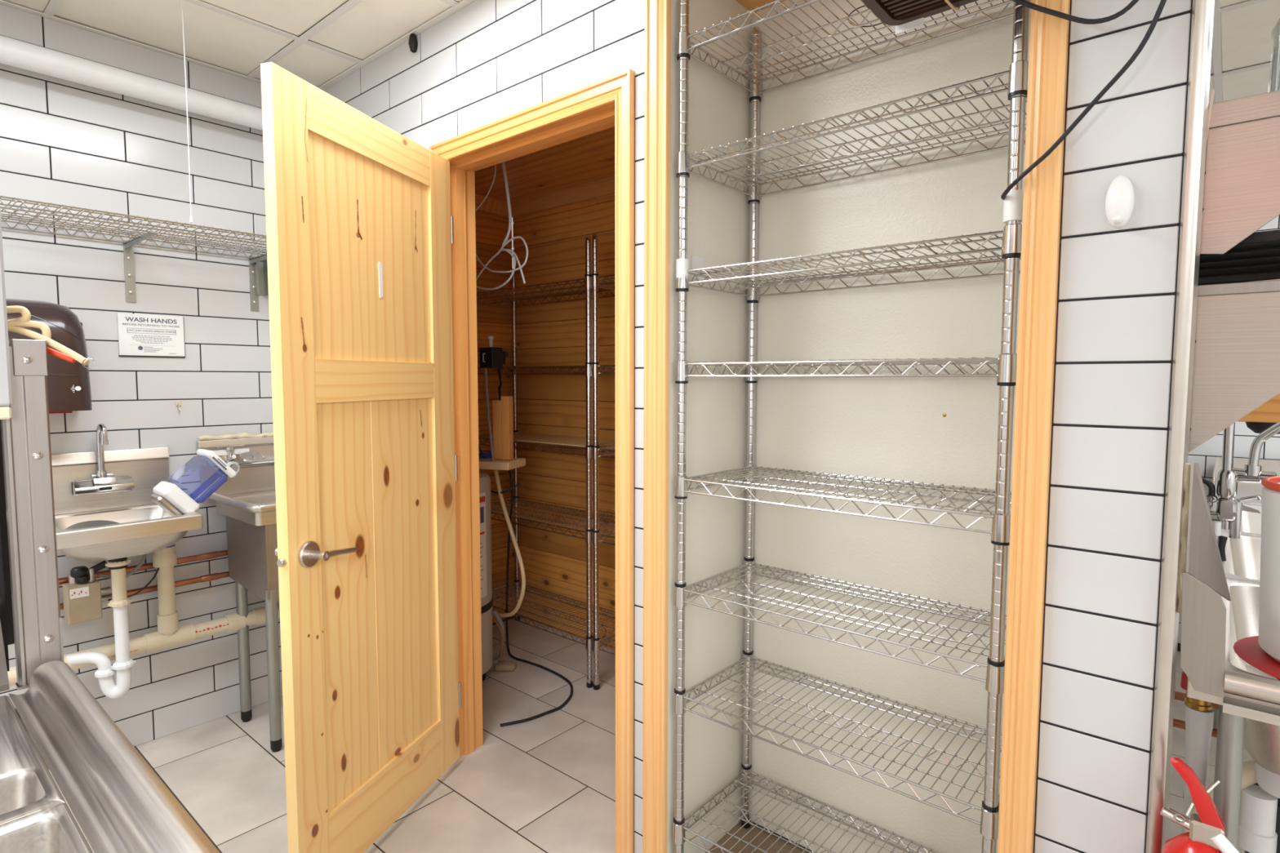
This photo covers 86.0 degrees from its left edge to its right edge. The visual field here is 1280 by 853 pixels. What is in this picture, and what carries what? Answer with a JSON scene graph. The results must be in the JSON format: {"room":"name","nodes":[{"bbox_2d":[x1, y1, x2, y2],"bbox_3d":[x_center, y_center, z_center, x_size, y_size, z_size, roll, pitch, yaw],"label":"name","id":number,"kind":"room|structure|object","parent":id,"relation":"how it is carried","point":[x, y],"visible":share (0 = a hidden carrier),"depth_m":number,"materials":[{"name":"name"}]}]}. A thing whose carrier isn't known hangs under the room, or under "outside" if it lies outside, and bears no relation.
{"room":"commercial kitchen","nodes":[
{"label":"commercial kitchen","id":0,"kind":"room"},
{"bbox_2d":[0,4,515,773],"bbox_3d":[-2.461,-0.088,1.857,0.152,2.620,5.300,3,5,40],"label":"wall","id":1,"kind":"structure","parent":0,"point":[64,142],"depth_m":2.54,"materials":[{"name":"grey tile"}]},
{"bbox_2d":[5,298,92,413],"bbox_3d":[-1.941,-0.217,2.163,0.226,0.360,0.308,3,5,40],"label":"paper towel dispenser","id":2,"kind":"object","parent":1,"relation":"attached to","point":[68,384],"visible":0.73,"depth_m":2.16,"materials":[{"name":"brown plastic"}]},
{"bbox_2d":[62,560,112,625],"bbox_3d":[-1.856,0.554,2.335,0.071,0.190,0.155,3,5,40],"label":"box","id":3,"kind":"object","parent":1,"relation":"attached to","point":[82,599],"visible":0.98,"depth_m":2.29,"materials":[{"name":"beige plastic"}]},
{"bbox_2d":[107,567,159,600],"bbox_3d":[-1.770,0.532,2.414,0.033,0.134,0.164,4,6,44],"label":"cable","id":4,"kind":"object","parent":3,"relation":"attached to","point":[157,569],"visible":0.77,"depth_m":2.42,"materials":[{"name":"black rubber"}]},
{"bbox_2d":[51,446,169,515],"bbox_3d":[-1.885,0.189,2.411,0.030,0.206,0.396,3,5,40],"label":"backsplash","id":5,"kind":"structure","parent":1,"relation":"attached to","point":[147,467],"depth_m":2.42,"materials":[{"name":"silver metal"}]},
{"bbox_2d":[51,423,203,698],"bbox_3d":[-1.768,0.457,2.312,0.385,0.928,0.421,3,5,40],"label":"sink","id":6,"kind":"object","parent":1,"relation":"attached to","point":[100,480],"visible":0.95,"depth_m":2.32,"materials":[{"name":"silver metal"}]},
{"bbox_2d":[99,554,146,578],"bbox_3d":[-1.816,0.432,2.420,0.062,0.200,0.144,3,5,40],"label":"supply hose","id":7,"kind":"object","parent":6,"relation":"attached to","point":[144,557],"visible":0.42,"depth_m":2.42,"materials":[{"name":"grey plastic"}]},
{"bbox_2d":[54,503,203,549],"bbox_3d":[-1.748,0.349,2.304,0.353,0.098,0.396,3,5,40],"label":"basin","id":8,"kind":"object","parent":6,"relation":"in","point":[148,526],"depth_m":2.27,"materials":[{"name":"silver metal"}]},
{"bbox_2d":[7,542,279,686],"bbox_3d":[-1.890,0.630,2.300,0.081,0.384,1.640,3,5,40],"label":"pipe","id":9,"kind":"object","parent":6,"relation":"attached to","point":[169,633],"visible":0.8,"depth_m":2.48,"materials":[{"name":"plastic"}]},
{"bbox_2d":[152,542,177,567],"bbox_3d":[-1.718,0.464,2.481,0.071,0.075,0.072,3,5,40],"label":"socket","id":10,"kind":"object","parent":9,"relation":"attached to","point":[166,557],"depth_m":2.46,"materials":[{"name":"plastic"}]},
{"bbox_2d":[156,610,178,633],"bbox_3d":[-1.722,0.713,2.504,0.063,0.065,0.064,3,5,40],"label":"socket","id":11,"kind":"object","parent":9,"relation":"attached to","point":[167,621],"depth_m":2.48,"materials":[{"name":"plastic"}]},
{"bbox_2d":[111,623,228,657],"bbox_3d":[-1.707,0.774,2.491,0.003,0.018,0.474,3,5,40],"label":"print","id":12,"kind":"object","parent":9,"relation":"attached to","point":[160,641],"depth_m":2.50,"materials":[{"name":"red"}]},
{"bbox_2d":[150,448,236,516],"bbox_3d":[-1.582,0.198,2.434,0.126,0.225,0.242,4,5,41],"label":"jug","id":13,"kind":"object","parent":6,"relation":"on","point":[197,479],"visible":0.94,"depth_m":2.39,"materials":[{"name":"blue plastic"}]},
{"bbox_2d":[212,456,226,470],"bbox_3d":[-1.491,0.129,2.439,0.001,0.065,0.012,3,46,40],"label":"print","id":14,"kind":"object","parent":13,"relation":"attached to","point":[217,460],"depth_m":2.44,"materials":[{"name":"grey"}]},
{"bbox_2d":[0,35,262,130],"bbox_3d":[-2.709,-1.098,1.269,0.144,0.088,4.150,3,5,40],"label":"vent pipe","id":15,"kind":"object","parent":1,"relation":"attached to","point":[13,52],"visible":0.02,"depth_m":2.31,"materials":[{"name":"white plastic"}]},
{"bbox_2d":[0,195,268,311],"bbox_3d":[-1.792,-0.549,2.214,0.363,0.242,1.565,3,5,40],"label":"wire shelf","id":16,"kind":"object","parent":1,"relation":"attached to","point":[258,265],"visible":0.77,"depth_m":2.36,"materials":[{"name":"metal"}]},
{"bbox_2d":[58,549,227,584],"bbox_3d":[-1.930,0.520,2.346,0.026,0.025,1.670,3,5,40],"label":"copper pipe","id":17,"kind":"object","parent":1,"relation":"attached to","point":[214,554],"visible":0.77,"depth_m":2.58,"materials":[{"name":"brown metal"}]},
{"bbox_2d":[59,571,229,609],"bbox_3d":[-1.930,0.606,2.353,0.026,0.025,1.670,3,5,40],"label":"copper pipe","id":18,"kind":"object","parent":1,"relation":"attached to","point":[214,576],"visible":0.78,"depth_m":2.59,"materials":[{"name":"brown metal"}]},
{"bbox_2d":[117,312,185,357],"bbox_3d":[-1.784,-0.331,2.510,0.007,0.154,0.204,3,5,40],"label":"sign","id":19,"kind":"object","parent":1,"relation":"attached to","point":[139,335],"visible":1,"depth_m":2.51,"materials":[{"name":"white paper"}]},
{"bbox_2d":[133,335,176,354],"bbox_3d":[-1.782,-0.299,2.511,0.001,0.064,0.144,3,5,40],"label":"print","id":20,"kind":"object","parent":19,"relation":"attached to","point":[142,344],"depth_m":2.52,"materials":[{"name":"grey"}]},
{"bbox_2d":[175,400,181,411],"bbox_3d":[-1.732,-0.076,2.580,0.016,0.037,0.018,3,5,40],"label":"hook","id":21,"kind":"object","parent":1,"relation":"attached to","point":[177,403],"visible":1,"depth_m":2.58,"materials":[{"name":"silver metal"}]},
{"bbox_2d":[196,436,275,498],"bbox_3d":[-1.545,0.156,2.799,0.028,0.225,0.445,3,5,40],"label":"backsplash","id":22,"kind":"structure","parent":1,"relation":"attached to","point":[261,478],"depth_m":2.76,"materials":[{"name":"silver metal"}]},
{"bbox_2d":[475,193,511,216],"bbox_3d":[-0.998,-1.153,3.383,0.055,0.062,0.975,3,5,40],"label":"trim","id":23,"kind":"structure","parent":1,"relation":"attached to","point":[491,205],"depth_m":3.63,"materials":[{"name":"orange wood"}]},
{"bbox_2d":[474,126,614,202],"bbox_3d":[-0.314,-1.168,2.814,1.890,0.050,1.005,3,5,40],"label":"ceiling","id":24,"kind":"structure","parent":0,"point":[589,157],"depth_m":3.11,"materials":[{"name":"wood"}]},
{"bbox_2d":[475,161,528,290],"bbox_3d":[-0.603,-0.858,2.849,0.418,0.574,0.008,3,5,40],"label":"cables","id":25,"kind":"object","parent":24,"relation":"hanging from","point":[505,242],"visible":0.86,"depth_m":2.79,"materials":[{"name":"plastic"}]},
{"bbox_2d":[512,193,615,649],"bbox_3d":[0.001,-0.021,3.265,1.830,2.300,0.030,3,5,40],"label":"wall","id":26,"kind":"structure","parent":0,"point":[551,334],"depth_m":3.59,"materials":[{"name":"wood"}]},
{"bbox_2d":[510,175,614,217],"bbox_3d":[-0.025,-1.135,3.155,1.830,0.062,0.055,3,5,40],"label":"trim","id":27,"kind":"structure","parent":26,"relation":"attached to","point":[605,186],"depth_m":3.45,"materials":[{"name":"orange wood"}]},
{"bbox_2d":[0,0,1279,104],"bbox_3d":[0.427,-1.300,0.529,6.150,0.167,7.370,3,5,40],"label":"ceiling","id":28,"kind":"structure","parent":0,"point":[321,42],"depth_m":2.34,"materials":[{"name":"tile"}]},
{"bbox_2d":[181,0,192,223],"bbox_3d":[-1.434,-0.992,2.171,0.009,0.687,0.008,3,5,40],"label":"string","id":29,"kind":"object","parent":28,"relation":"hanging from","point":[191,217],"visible":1,"depth_m":2.17,"materials":[{"name":"white fabric"}]},
{"bbox_2d":[408,33,417,53],"bbox_3d":[-0.779,-1.319,2.360,0.031,0.068,0.032,3,5,40],"label":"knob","id":30,"kind":"object","parent":28,"relation":"attached to","point":[413,43],"visible":1,"depth_m":2.35,"materials":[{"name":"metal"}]},
{"bbox_2d":[50,616,1253,852],"bbox_3d":[0.422,1.349,0.713,6.150,0.080,7.370,3,5,40],"label":"floor","id":31,"kind":"structure","parent":0,"point":[545,784],"depth_m":2.37,"materials":[{"name":"tile"}]},
{"bbox_2d":[0,660,219,852],"bbox_3d":[-0.624,0.871,0.452,1.345,0.906,0.662,3,5,40],"label":"sink","id":32,"kind":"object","parent":31,"relation":"on","point":[118,802],"depth_m":0.81,"materials":[{"name":"silver metal"}]},
{"bbox_2d":[0,207,14,692],"bbox_3d":[-1.257,-0.038,0.959,0.352,0.902,0.600,3,5,40],"label":"dishwasher","id":33,"kind":"object","parent":32,"relation":"on","point":[6,628],"visible":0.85,"depth_m":1.07,"materials":[{"name":"metal"}]},
{"bbox_2d":[0,338,63,690],"bbox_3d":[-0.962,0.138,1.084,0.030,0.546,0.058,3,5,40],"label":"upright","id":34,"kind":"object","parent":33,"relation":"attached to","point":[25,437],"visible":0.92,"depth_m":1.08,"materials":[{"name":"silver metal"}]},
{"bbox_2d":[6,305,95,368],"bbox_3d":[-0.951,-0.141,1.085,0.146,0.098,0.036,-2,5,-28],"label":"tubes","id":35,"kind":"object","parent":33,"relation":"attached to","point":[16,325],"visible":0.9,"depth_m":1.09,"materials":[{"name":"rubber"}]},
{"bbox_2d":[196,432,282,751],"bbox_3d":[-1.374,0.599,2.688,0.479,1.139,0.453,3,5,40],"label":"prep sink","id":36,"kind":"object","parent":31,"relation":"on","point":[247,500],"visible":0.48,"depth_m":2.60,"materials":[{"name":"silver metal"}]},
{"bbox_2d":[238,451,265,462],"bbox_3d":[-1.526,0.121,2.698,0.087,0.037,0.092,3,5,40],"label":"strainer","id":37,"kind":"object","parent":36,"relation":"attached to","point":[250,456],"visible":1,"depth_m":2.69,"materials":[{"name":"silver metal"}]},
{"bbox_2d":[479,471,504,681],"bbox_3d":[-0.869,0.671,3.083,0.407,0.942,0.407,3,5,40],"label":"water heater","id":38,"kind":"object","parent":31,"relation":"on","point":[485,506],"visible":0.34,"depth_m":3.04,"materials":[{"name":"grey metal"}]},
{"bbox_2d":[480,506,484,523],"bbox_3d":[-0.685,0.384,2.978,0.001,0.070,0.024,2,4,24],"label":"label","id":39,"kind":"object","parent":38,"relation":"attached to","point":[482,508],"depth_m":2.98,"materials":[{"name":"grey"}]},
{"bbox_2d":[479,457,525,470],"bbox_3d":[-0.752,0.168,3.185,0.405,0.036,0.175,1,4,16],"label":"board","id":40,"kind":"object","parent":38,"relation":"on","point":[484,464],"visible":0.46,"depth_m":3.08,"materials":[{"name":"brown wood"}]},
{"bbox_2d":[478,444,485,458],"bbox_3d":[-0.737,-0.008,3.102,0.077,0.309,0.020,1,4,15],"label":"cord","id":41,"kind":"object","parent":40,"relation":"on","point":[479,448],"visible":0.23,"depth_m":3.11,"materials":[{"name":"black rubber"}]},
{"bbox_2d":[478,450,491,458],"bbox_3d":[-0.745,0.133,3.236,0.112,0.024,0.112,3,5,40],"label":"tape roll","id":42,"kind":"object","parent":40,"relation":"on","point":[487,454],"visible":0.45,"depth_m":3.19,"materials":[{"name":"blue plastic"}]},
{"bbox_2d":[484,368,494,461],"bbox_3d":[-0.674,-0.051,3.074,0.052,0.416,0.017,3,5,40],"label":"rod","id":43,"kind":"object","parent":40,"relation":"on","point":[485,369],"visible":1,"depth_m":3.07,"materials":[{"name":"plastic"}]},
{"bbox_2d":[479,336,505,368],"bbox_3d":[-0.657,-0.334,3.082,0.096,0.141,0.092,3,5,40],"label":"control box","id":44,"kind":"object","parent":43,"relation":"on","point":[491,357],"visible":1,"depth_m":3.05,"materials":[{"name":"black plastic"}]},
{"bbox_2d":[492,395,513,460],"bbox_3d":[-0.626,0.005,3.139,0.083,0.290,0.044,1,4,16],"label":"wood block","id":45,"kind":"object","parent":40,"relation":"on","point":[503,416],"visible":0.96,"depth_m":3.12,"materials":[{"name":"orange wood"}]},
{"bbox_2d":[490,482,520,493],"bbox_3d":[-0.677,0.282,3.191,0.266,0.055,0.051,2,4,24],"label":"cord","id":46,"kind":"object","parent":38,"relation":"attached to","point":[519,483],"visible":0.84,"depth_m":3.14,"materials":[{"name":"black rubber"}]},
{"bbox_2d":[492,470,525,617],"bbox_3d":[-0.626,0.553,3.161,0.291,0.699,0.027,3,5,38],"label":"hose","id":47,"kind":"object","parent":38,"relation":"attached to","point":[515,610],"visible":0.81,"depth_m":3.12,"materials":[{"name":"beige rubber"}]},
{"bbox_2d":[493,660,516,671],"bbox_3d":[-0.629,1.117,3.203,0.100,0.035,0.070,0,4,0],"label":"scrap","id":48,"kind":"object","parent":31,"relation":"on","point":[502,665],"visible":0.91,"depth_m":3.18,"materials":[{"name":"beige wood"}]},
{"bbox_2d":[497,368,573,726],"bbox_3d":[-0.460,0.440,3.006,0.311,1.416,0.721,-1,4,-11],"label":"power cord","id":49,"kind":"object","parent":31,"relation":"on","point":[510,655],"visible":0.89,"depth_m":3.26,"materials":[{"name":"black rubber"}]},
{"bbox_2d":[476,236,615,688],"bbox_3d":[-0.454,0.145,3.380,0.939,1.951,0.369,3,5,40],"label":"wire shelving unit","id":50,"kind":"object","parent":31,"relation":"on","point":[547,440],"visible":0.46,"depth_m":3.27,"materials":[{"name":"silver metal"}]},
{"bbox_2d":[1180,456,1279,849],"bbox_3d":[2.004,0.607,2.024,0.558,1.225,2.910,3,5,40],"label":"sink","id":51,"kind":"object","parent":31,"relation":"on","point":[1220,605],"visible":0.65,"depth_m":1.08,"materials":[{"name":"silver metal"}]},
{"bbox_2d":[1173,718,1217,737],"bbox_3d":[1.314,0.659,1.399,0.750,0.028,0.022,3,5,40],"label":"copper pipe","id":52,"kind":"object","parent":51,"relation":"attached to","point":[1177,723],"visible":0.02,"depth_m":1.50,"materials":[{"name":"brown metal"}]},
{"bbox_2d":[1174,690,1218,709],"bbox_3d":[1.314,0.597,1.394,0.750,0.028,0.022,3,5,40],"label":"copper pipe","id":53,"kind":"object","parent":51,"relation":"attached to","point":[1178,695],"visible":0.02,"depth_m":1.50,"materials":[{"name":"brown metal"}]},
{"bbox_2d":[1180,671,1213,833],"bbox_3d":[1.095,0.794,1.371,0.056,0.740,0.043,3,5,40],"label":"pvc standpipe","id":54,"kind":"object","parent":51,"relation":"attached to","point":[1199,714],"visible":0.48,"depth_m":1.34,"materials":[{"name":"white plastic"}]},
{"bbox_2d":[1190,760,1279,852],"bbox_3d":[1.169,0.712,1.268,0.236,0.318,0.152,3,5,40],"label":"drain assembly","id":55,"kind":"object","parent":51,"relation":"attached to","point":[1259,829],"visible":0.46,"depth_m":1.25,"materials":[{"name":"white plastic"}]},
{"bbox_2d":[1201,421,1279,561],"bbox_3d":[1.496,0.112,1.701,0.194,0.463,0.049,3,5,40],"label":"faucet","id":56,"kind":"object","parent":51,"relation":"on","point":[1228,514],"visible":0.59,"depth_m":1.71,"materials":[{"name":"silver metal"}]},
{"bbox_2d":[1233,635,1279,679],"bbox_3d":[1.129,0.384,1.063,0.320,0.008,0.320,3,5,40],"label":"tray","id":57,"kind":"object","parent":51,"relation":"in","point":[1248,649],"visible":0.82,"depth_m":1.12,"materials":[{"name":"plastic"}]},
{"bbox_2d":[1258,475,1279,662],"bbox_3d":[1.141,0.236,1.063,0.280,0.286,0.280,3,5,40],"label":"bucket","id":58,"kind":"object","parent":57,"relation":"on","point":[1269,580],"visible":1,"depth_m":1.10,"materials":[{"name":"plastic"}]},
{"bbox_2d":[666,0,752,852],"bbox_3d":[0.192,0.029,1.895,0.012,2.390,0.397,3,5,40],"label":"wall","id":59,"kind":"structure","parent":0,"point":[719,109],"depth_m":1.89,"materials":[{"name":"white paint"}]},
{"bbox_2d":[691,255,704,280],"bbox_3d":[0.162,-0.417,1.827,0.016,0.060,0.101,2,4,25],"label":"switch plate","id":60,"kind":"object","parent":59,"relation":"attached to","point":[697,262],"depth_m":1.80,"materials":[{"name":"white plastic"}]},
{"bbox_2d":[705,820,808,852],"bbox_3d":[0.506,1.238,1.719,0.804,0.003,0.355,3,5,40],"label":"floor","id":61,"kind":"structure","parent":0,"point":[742,832],"depth_m":2.01,"materials":[{"name":"brown tile"}]},
{"bbox_2d":[672,0,1031,852],"bbox_3d":[0.497,0.075,1.635,0.778,2.336,0.369,3,5,40],"label":"wire shelving unit","id":62,"kind":"object","parent":61,"relation":"on","point":[1017,84],"depth_m":1.64,"materials":[{"name":"silver metal"}]},
{"bbox_2d":[861,0,977,34],"bbox_3d":[0.545,-0.819,1.172,0.300,0.147,0.209,3,5,40],"label":"heater","id":63,"kind":"object","parent":62,"relation":"hanging from","point":[904,15],"visible":1,"depth_m":1.27,"materials":[{"name":"brown metal"}]},
{"bbox_2d":[880,0,954,17],"bbox_3d":[0.544,-0.769,1.176,0.258,0.010,0.131,3,5,40],"label":"grille","id":64,"kind":"object","parent":63,"relation":"attached to","point":[889,8],"depth_m":1.27,"materials":[{"name":"metal"}]},
{"bbox_2d":[1000,0,1166,199],"bbox_3d":[0.731,-0.589,1.133,0.277,0.375,0.093,4,5,43],"label":"cord","id":65,"kind":"object","parent":63,"relation":"attached to","point":[1039,8],"visible":0.88,"depth_m":1.10,"materials":[{"name":"black rubber"}]},
{"bbox_2d":[323,0,1192,852],"bbox_3d":[-0.298,-0.103,2.126,3.088,2.620,0.127,3,5,40],"label":"wall","id":66,"kind":"structure","parent":0,"point":[488,61],"depth_m":1.15,"materials":[{"name":"grey tile"}]},
{"bbox_2d":[260,62,461,852],"bbox_3d":[-0.748,0.166,1.988,0.152,2.040,0.772,1,4,16],"label":"door","id":67,"kind":"structure","parent":66,"relation":"in","point":[360,233],"depth_m":1.88,"materials":[{"name":"yellow wood"}]},
{"bbox_2d":[449,164,483,755],"bbox_3d":[-0.626,0.147,2.428,0.031,2.078,0.129,3,5,40],"label":"trim","id":68,"kind":"structure","parent":66,"relation":"attached to","point":[462,183],"depth_m":2.43,"materials":[{"name":"orange wood"}]},
{"bbox_2d":[429,69,629,161],"bbox_3d":[-0.363,-0.893,2.034,0.905,0.061,0.021,3,5,40],"label":"trim","id":69,"kind":"structure","parent":66,"relation":"attached to","point":[602,93],"depth_m":1.97,"materials":[{"name":"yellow wood"}]},
{"bbox_2d":[449,103,614,171],"bbox_3d":[-0.318,-0.875,2.095,0.835,0.031,0.129,3,5,40],"label":"trim","id":70,"kind":"structure","parent":66,"relation":"attached to","point":[602,118],"depth_m":2.07,"materials":[{"name":"orange wood"}]},
{"bbox_2d":[614,68,635,852],"bbox_3d":[-0.043,0.161,1.831,0.058,2.135,0.021,3,5,40],"label":"trim","id":71,"kind":"structure","parent":66,"relation":"attached to","point":[624,102],"depth_m":1.81,"materials":[{"name":"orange wood"}]},
{"bbox_2d":[642,0,671,852],"bbox_3d":[0.041,0.009,1.748,0.067,2.450,0.022,3,5,40],"label":"trim","id":72,"kind":"structure","parent":66,"relation":"attached to","point":[657,86],"depth_m":1.74,"materials":[{"name":"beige wood"}]},
{"bbox_2d":[997,0,1070,852],"bbox_3d":[0.683,0.048,1.199,0.056,2.450,0.022,3,5,40],"label":"trim","id":73,"kind":"structure","parent":66,"relation":"attached to","point":[1048,33],"depth_m":1.19,"materials":[{"name":"orange wood"}]},
{"bbox_2d":[1105,175,1134,227],"bbox_3d":[0.764,-0.360,1.095,0.038,0.082,0.026,3,5,40],"label":"hook","id":74,"kind":"object","parent":66,"relation":"attached to","point":[1120,198],"visible":1,"depth_m":1.09,"materials":[{"name":"white plastic"}]},
{"bbox_2d":[1145,0,1214,852],"bbox_3d":[0.881,0.011,1.121,0.021,2.535,0.148,3,5,40],"label":"trim","id":75,"kind":"structure","parent":66,"relation":"attached to","point":[1202,11],"depth_m":1.07,"materials":[{"name":"silver metal"}]},
{"bbox_2d":[1176,462,1191,613],"bbox_3d":[0.872,0.180,1.099,0.027,0.244,0.019,3,5,40],"label":"bead","id":76,"kind":"object","parent":66,"relation":"attached to","point":[1183,554],"visible":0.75,"depth_m":1.09},
{"bbox_2d":[1160,756,1239,852],"bbox_3d":[0.863,0.779,1.043,0.134,0.535,0.119,3,5,40],"label":"fire extinguisher","id":77,"kind":"object","parent":66,"relation":"attached to","point":[1206,834],"visible":1,"depth_m":1.03,"materials":[{"name":"red paint"}]},
{"bbox_2d":[1188,88,1279,453],"bbox_3d":[1.169,-0.253,1.163,0.350,0.607,0.312,3,5,40],"label":"hood","id":78,"kind":"object","parent":66,"relation":"attached to","point":[1237,360],"visible":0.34,"depth_m":1.13,"materials":[{"name":"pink metal"}]},
{"bbox_2d":[1267,18,1279,92],"bbox_3d":[1.110,-0.645,1.129,0.108,0.220,0.108,3,5,40],"label":"glass jar","id":79,"kind":"object","parent":78,"relation":"on","point":[1274,73],"visible":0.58,"depth_m":1.15,"materials":[{"name":"white"}]},
{"bbox_2d":[735,0,786,13],"bbox_3d":[0.504,-1.154,1.546,0.828,0.020,0.397,3,5,40],"label":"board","id":80,"kind":"object","parent":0,"point":[749,5],"visible":0.5,"depth_m":1.90,"materials":[{"name":"orange wood"}]},
{"bbox_2d":[750,0,1031,852],"bbox_3d":[0.627,0.038,1.775,0.828,2.390,0.013,3,5,40],"label":"wall","id":81,"kind":"structure","parent":0,"point":[936,430],"depth_m":1.77,"materials":[{"name":"white paint"}]},
{"bbox_2d":[750,820,816,852],"bbox_3d":[0.619,1.226,1.851,0.804,0.010,0.006,3,5,40],"label":"baseboard","id":82,"kind":"structure","parent":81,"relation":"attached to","point":[750,820],"depth_m":2.02,"materials":[{"name":"wood"}]},
{"bbox_2d":[1177,214,1279,650],"bbox_3d":[3.294,-0.152,2.926,4.800,2.620,0.126,3,5,40],"label":"wall","id":83,"kind":"structure","parent":0,"point":[1206,454],"depth_m":3.26,"materials":[{"name":"grey tile"}]},
{"bbox_2d":[1211,456,1279,499],"bbox_3d":[2.679,0.226,2.778,0.547,0.095,0.850,3,5,40],"label":"backsplash","id":84,"kind":"structure","parent":83,"relation":"attached to","point":[1267,465],"depth_m":3.15,"materials":[{"name":"silver metal"}]},
{"bbox_2d":[1237,393,1279,422],"bbox_3d":[2.124,-0.065,2.126,0.430,0.108,0.170,3,5,40],"label":"board","id":85,"kind":"object","parent":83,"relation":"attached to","point":[1269,411],"visible":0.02,"depth_m":2.15,"materials":[{"name":"brown wood"}]},
{"bbox_2d":[1245,422,1279,434],"bbox_3d":[2.030,-0.003,2.208,0.143,0.054,0.112,-1,4,-18],"label":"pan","id":86,"kind":"object","parent":85,"relation":"hanging from","point":[1256,427],"visible":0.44,"depth_m":2.19,"materials":[{"name":"metal"}]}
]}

